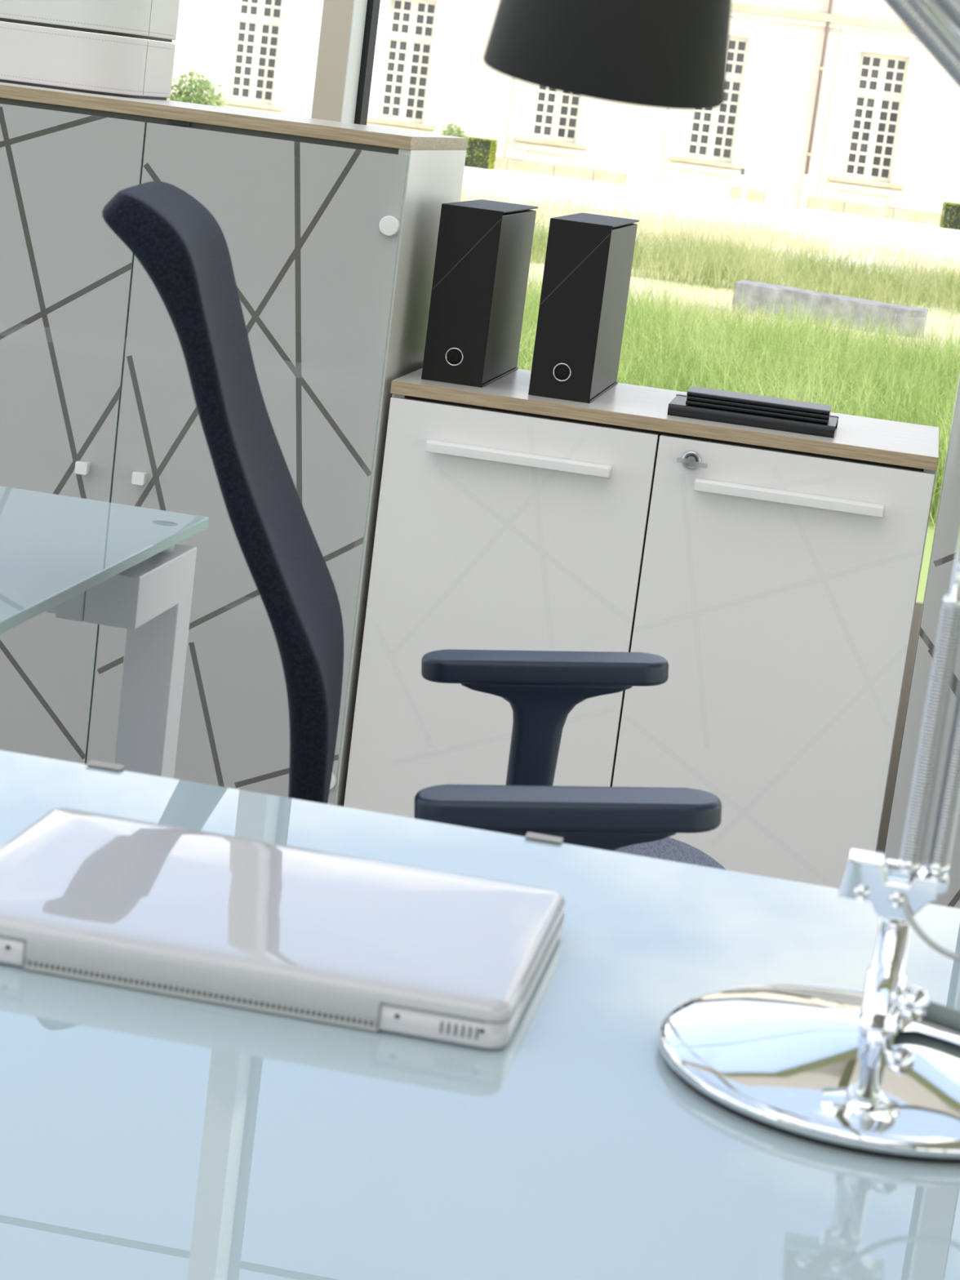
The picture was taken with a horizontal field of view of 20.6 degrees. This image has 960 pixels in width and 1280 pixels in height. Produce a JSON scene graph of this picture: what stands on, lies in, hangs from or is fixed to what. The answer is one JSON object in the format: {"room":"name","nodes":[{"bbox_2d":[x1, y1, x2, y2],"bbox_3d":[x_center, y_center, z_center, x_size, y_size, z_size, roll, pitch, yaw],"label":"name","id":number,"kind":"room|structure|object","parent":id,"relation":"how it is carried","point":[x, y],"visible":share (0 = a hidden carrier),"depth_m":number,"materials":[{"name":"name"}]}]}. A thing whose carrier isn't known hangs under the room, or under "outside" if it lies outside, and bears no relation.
{"room":"office","nodes":[
{"label":"office","id":0,"kind":"room"},
{"bbox_2d":[481,209,536,384],"bbox_3d":[0.004,-0.538,4.079,0.087,0.251,0.335,9,12,8],"label":"panel","id":1,"kind":"object","parent":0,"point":[507,235],"depth_m":4.01,"materials":[{"name":"grey fabric"}]},
{"bbox_2d":[589,223,637,399],"bbox_3d":[0.163,-0.512,4.048,0.087,0.251,0.335,9,12,8],"label":"panel","id":2,"kind":"object","parent":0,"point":[611,246],"depth_m":3.95,"materials":[{"name":"grey fabric"}]},
{"bbox_2d":[311,0,923,853],"bbox_3d":[-0.596,-1.435,4.465,8.600,3.300,0.160,9,12,8],"label":"window","id":3,"kind":"structure","parent":0,"point":[348,28],"depth_m":4.44,"materials":[{"name":"beige paint"}]},
{"bbox_2d":[928,646,959,696],"bbox_3d":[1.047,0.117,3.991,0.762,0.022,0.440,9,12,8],"label":"spring","id":4,"kind":"object","parent":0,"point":[954,682],"depth_m":4.00,"materials":[{"name":"white metal"}]},
{"bbox_3d":[-1.581,1.050,0.377,8.800,0.120,9.410,9,12,8],"label":"floor","id":5,"kind":"structure","parent":0,"visible":0},
{"bbox_2d":[0,485,208,778],"bbox_3d":[-1.206,0.194,2.593,1.598,0.740,0.999,9,12,8],"label":"desk","id":6,"kind":"object","parent":5,"relation":"on","point":[69,557],"visible":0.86,"depth_m":2.76,"materials":[{"name":"clear glass"}]},
{"bbox_2d":[0,81,467,806],"bbox_3d":[-0.522,-0.263,4.185,0.800,1.152,0.489,9,12,8],"label":"base cabinet","id":7,"kind":"object","parent":5,"relation":"on","point":[330,228],"visible":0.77,"depth_m":3.93,"materials":[{"name":"white paint"}]},
{"bbox_2d":[0,21,175,100],"bbox_3d":[-0.715,-0.927,4.188,0.404,0.090,0.260,9,12,7],"label":"storage box","id":8,"kind":"object","parent":7,"relation":"on","point":[92,63],"visible":1,"depth_m":4.06,"materials":[{"name":"white plastic"}]},
{"bbox_2d":[0,0,179,42],"bbox_3d":[-0.704,-1.016,4.170,0.404,0.090,0.260,9,12,7],"label":"storage box","id":9,"kind":"object","parent":8,"relation":"on","point":[151,20],"visible":1,"depth_m":4.05,"materials":[{"name":"white leather"}]},
{"bbox_2d":[102,181,726,870],"bbox_3d":[-0.001,0.176,2.487,0.776,1.110,0.642,7,12,-2],"label":"office chair","id":10,"kind":"object","parent":5,"relation":"on","point":[180,244],"visible":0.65,"depth_m":2.27,"materials":[{"name":"blue fabric"}]},
{"bbox_2d":[0,750,959,1279],"bbox_3d":[-0.070,0.570,1.460,2.000,0.740,0.837,9,12,8],"label":"desk","id":11,"kind":"object","parent":5,"relation":"on","point":[144,1135],"visible":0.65,"depth_m":1.28,"materials":[{"name":"clear glass"}]},
{"bbox_2d":[85,760,125,770],"bbox_3d":[-0.262,0.097,1.834,0.025,0.021,0.018,9,12,8],"label":"clip","id":12,"kind":"object","parent":11,"relation":"attached to","point":[92,762],"visible":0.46,"depth_m":1.83,"materials":[{"name":"silver plastic"}]},
{"bbox_2d":[0,808,565,1048],"bbox_3d":[-0.126,0.159,1.508,0.326,0.028,0.226,9,12,8],"label":"laptop","id":13,"kind":"object","parent":11,"relation":"on","point":[318,935],"visible":1,"depth_m":1.46,"materials":[{"name":"grey plastic"}]},
{"bbox_2d":[25,960,376,1026],"bbox_3d":[-0.148,0.187,1.403,0.193,0.003,0.005,9,12,8],"label":"vent","id":14,"kind":"object","parent":13,"relation":"attached to","point":[162,976],"depth_m":1.40,"materials":[{"name":"grey plastic"}]},
{"bbox_2d":[524,831,563,843],"bbox_3d":[0.042,0.144,1.790,0.025,0.021,0.018,9,12,8],"label":"clip","id":15,"kind":"object","parent":11,"relation":"attached to","point":[529,835],"visible":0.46,"depth_m":1.79,"materials":[{"name":"silver plastic"}]},
{"bbox_2d":[482,0,959,1163],"bbox_3d":[0.191,-0.107,1.353,0.426,0.684,0.230,9,12,8],"label":"desk lamp","id":16,"kind":"object","parent":11,"relation":"on","point":[874,1070],"visible":1,"depth_m":1.35,"materials":[{"name":"silver metal"}]},
{"bbox_2d":[881,917,909,923],"bbox_3d":[0.220,0.140,1.393,0.022,0.014,0.022,9,12,8],"label":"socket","id":17,"kind":"object","parent":16,"relation":"attached to","point":[884,920],"depth_m":1.39,"materials":[{"name":"silver metal"}]},
{"bbox_2d":[343,368,939,888],"bbox_3d":[0.247,0.034,4.091,0.800,0.800,0.453,9,12,8],"label":"base cabinet","id":18,"kind":"object","parent":5,"relation":"on","point":[775,575],"visible":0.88,"depth_m":3.88,"materials":[{"name":"white paint"}]},
{"bbox_2d":[421,199,537,387],"bbox_3d":[0.002,-0.539,4.077,0.093,0.260,0.347,9,12,8],"label":"file box","id":19,"kind":"object","parent":18,"relation":"on","point":[483,251],"visible":1,"depth_m":3.92,"materials":[{"name":"black"}]},
{"bbox_2d":[528,213,639,403],"bbox_3d":[0.161,-0.513,4.046,0.093,0.260,0.347,9,12,8],"label":"file box","id":20,"kind":"object","parent":18,"relation":"on","point":[588,264],"visible":1,"depth_m":3.89,"materials":[{"name":"black"}]},
{"bbox_2d":[666,394,838,438],"bbox_3d":[0.407,-0.334,3.931,0.246,0.018,0.157,9,12,8],"label":"notebook","id":21,"kind":"object","parent":18,"relation":"on","point":[677,406],"visible":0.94,"depth_m":3.86,"materials":[{"name":"black paper"}]},
{"bbox_2d":[685,400,829,423],"bbox_3d":[0.411,-0.341,3.904,0.209,0.006,0.088,9,12,7],"label":"notebook","id":22,"kind":"object","parent":21,"relation":"on","point":[687,402],"visible":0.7,"depth_m":3.86,"materials":[{"name":"black paper"}]},
{"bbox_2d":[686,395,831,419],"bbox_3d":[0.412,-0.347,3.903,0.209,0.006,0.088,9,12,7],"label":"notebook","id":23,"kind":"object","parent":22,"relation":"on","point":[688,397],"visible":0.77,"depth_m":3.86,"materials":[{"name":"black paper"}]},
{"bbox_2d":[686,386,831,414],"bbox_3d":[0.412,-0.353,3.901,0.209,0.006,0.088,9,12,7],"label":"notebook","id":24,"kind":"object","parent":23,"relation":"on","point":[824,409],"visible":1,"depth_m":3.87,"materials":[{"name":"black paper"}]},
{"bbox_2d":[883,371,959,908],"bbox_3d":[1.062,-0.018,3.952,0.799,1.152,0.489,9,12,8],"label":"base cabinet","id":25,"kind":"object","parent":5,"relation":"on","point":[947,528],"visible":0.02,"depth_m":3.82,"materials":[{"name":"white paint"}]},
{"label":"outside","id":26,"kind":"structure","parent":0,"visible":0},
{"bbox_2d":[462,166,959,602],"bbox_3d":[-7.497,-3.334,20.208,100.000,0.580,110.200,9,12,8],"label":"ground","id":27,"kind":"structure","parent":26,"point":[844,220],"depth_m":57.01,"materials":[{"name":"soil"}]},
{"bbox_2d":[166,71,226,106],"bbox_3d":[-4.990,-8.981,45.461,1.336,1.625,1.160,9,12,8],"label":"leafy shrub","id":28,"kind":"object","parent":27,"relation":"on","point":[184,95],"visible":0.25,"depth_m":45.25,"materials":[{"name":"green plant"}]},
{"bbox_2d":[439,122,469,157],"bbox_3d":[-0.694,-11.886,63.758,0.888,1.186,0.884,4,12,-13],"label":"leafy shrub","id":29,"kind":"object","parent":27,"relation":"on","point":[450,130],"visible":0.18,"depth_m":63.63,"materials":[{"name":"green plant"}]},
{"bbox_2d":[464,135,497,168],"bbox_3d":[-0.141,-13.256,71.984,1.070,0.850,1.070,9,12,8],"label":"box hedge","id":30,"kind":"object","parent":27,"relation":"on","point":[481,153],"visible":0.56,"depth_m":71.54,"materials":[{"name":"green plant"}]},
{"bbox_2d":[8,0,959,225],"bbox_3d":[4.042,-18.964,75.299,34.600,11.650,7.500,9,12,8],"label":"building","id":31,"kind":"structure","parent":27,"relation":"on","point":[831,105],"depth_m":72.68,"materials":[{"name":"paint"}]},
{"bbox_2d":[460,172,959,281],"bbox_3d":[4.897,-6.305,41.032,14.605,0.640,11.122,9,12,8],"label":"gravel path","id":32,"kind":"structure","parent":27,"relation":"on","point":[700,226],"depth_m":41.11,"materials":[{"name":"beige gravel"}]},
{"bbox_2d":[462,196,959,319],"bbox_3d":[3.715,-4.575,31.832,11.836,0.567,9.872,8,12,4],"label":"meadow grass","id":33,"kind":"structure","parent":27,"relation":"on","point":[841,277],"depth_m":30.00,"materials":[{"name":"green plant"}]},
{"bbox_2d":[515,254,959,527],"bbox_3d":[1.471,-1.430,13.732,8.628,0.724,9.103,9,12,8],"label":"grass","id":34,"kind":"structure","parent":27,"relation":"on","point":[911,388],"depth_m":13.13,"materials":[{"name":"green plant"}]},
{"bbox_2d":[527,274,959,362],"bbox_3d":[2.410,-2.449,20.803,9.448,0.302,5.747,8,12,4],"label":"dry grass","id":35,"kind":"structure","parent":27,"relation":"on","point":[753,318],"depth_m":22.14,"materials":[{"name":"beige plant"}]},
{"bbox_2d":[740,168,752,202],"bbox_3d":[7.063,-12.149,70.614,0.280,0.920,0.160,9,12,8],"label":"post","id":36,"kind":"object","parent":27,"relation":"on","point":[746,173],"visible":0.97,"depth_m":70.55,"materials":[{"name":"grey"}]},
{"bbox_2d":[731,280,928,338],"bbox_3d":[3.107,-2.783,23.712,1.715,0.634,0.465,11,12,11],"label":"stone block","id":37,"kind":"object","parent":27,"relation":"on","point":[756,288],"visible":0.43,"depth_m":23.48,"materials":[{"name":"grey stone"}]},
{"bbox_2d":[939,201,959,230],"bbox_3d":[12.681,-11.152,69.812,1.020,0.730,0.969,9,12,8],"label":"box hedge","id":38,"kind":"object","parent":27,"relation":"on","point":[951,220],"visible":0.87,"depth_m":69.45,"materials":[{"name":"green plant"}]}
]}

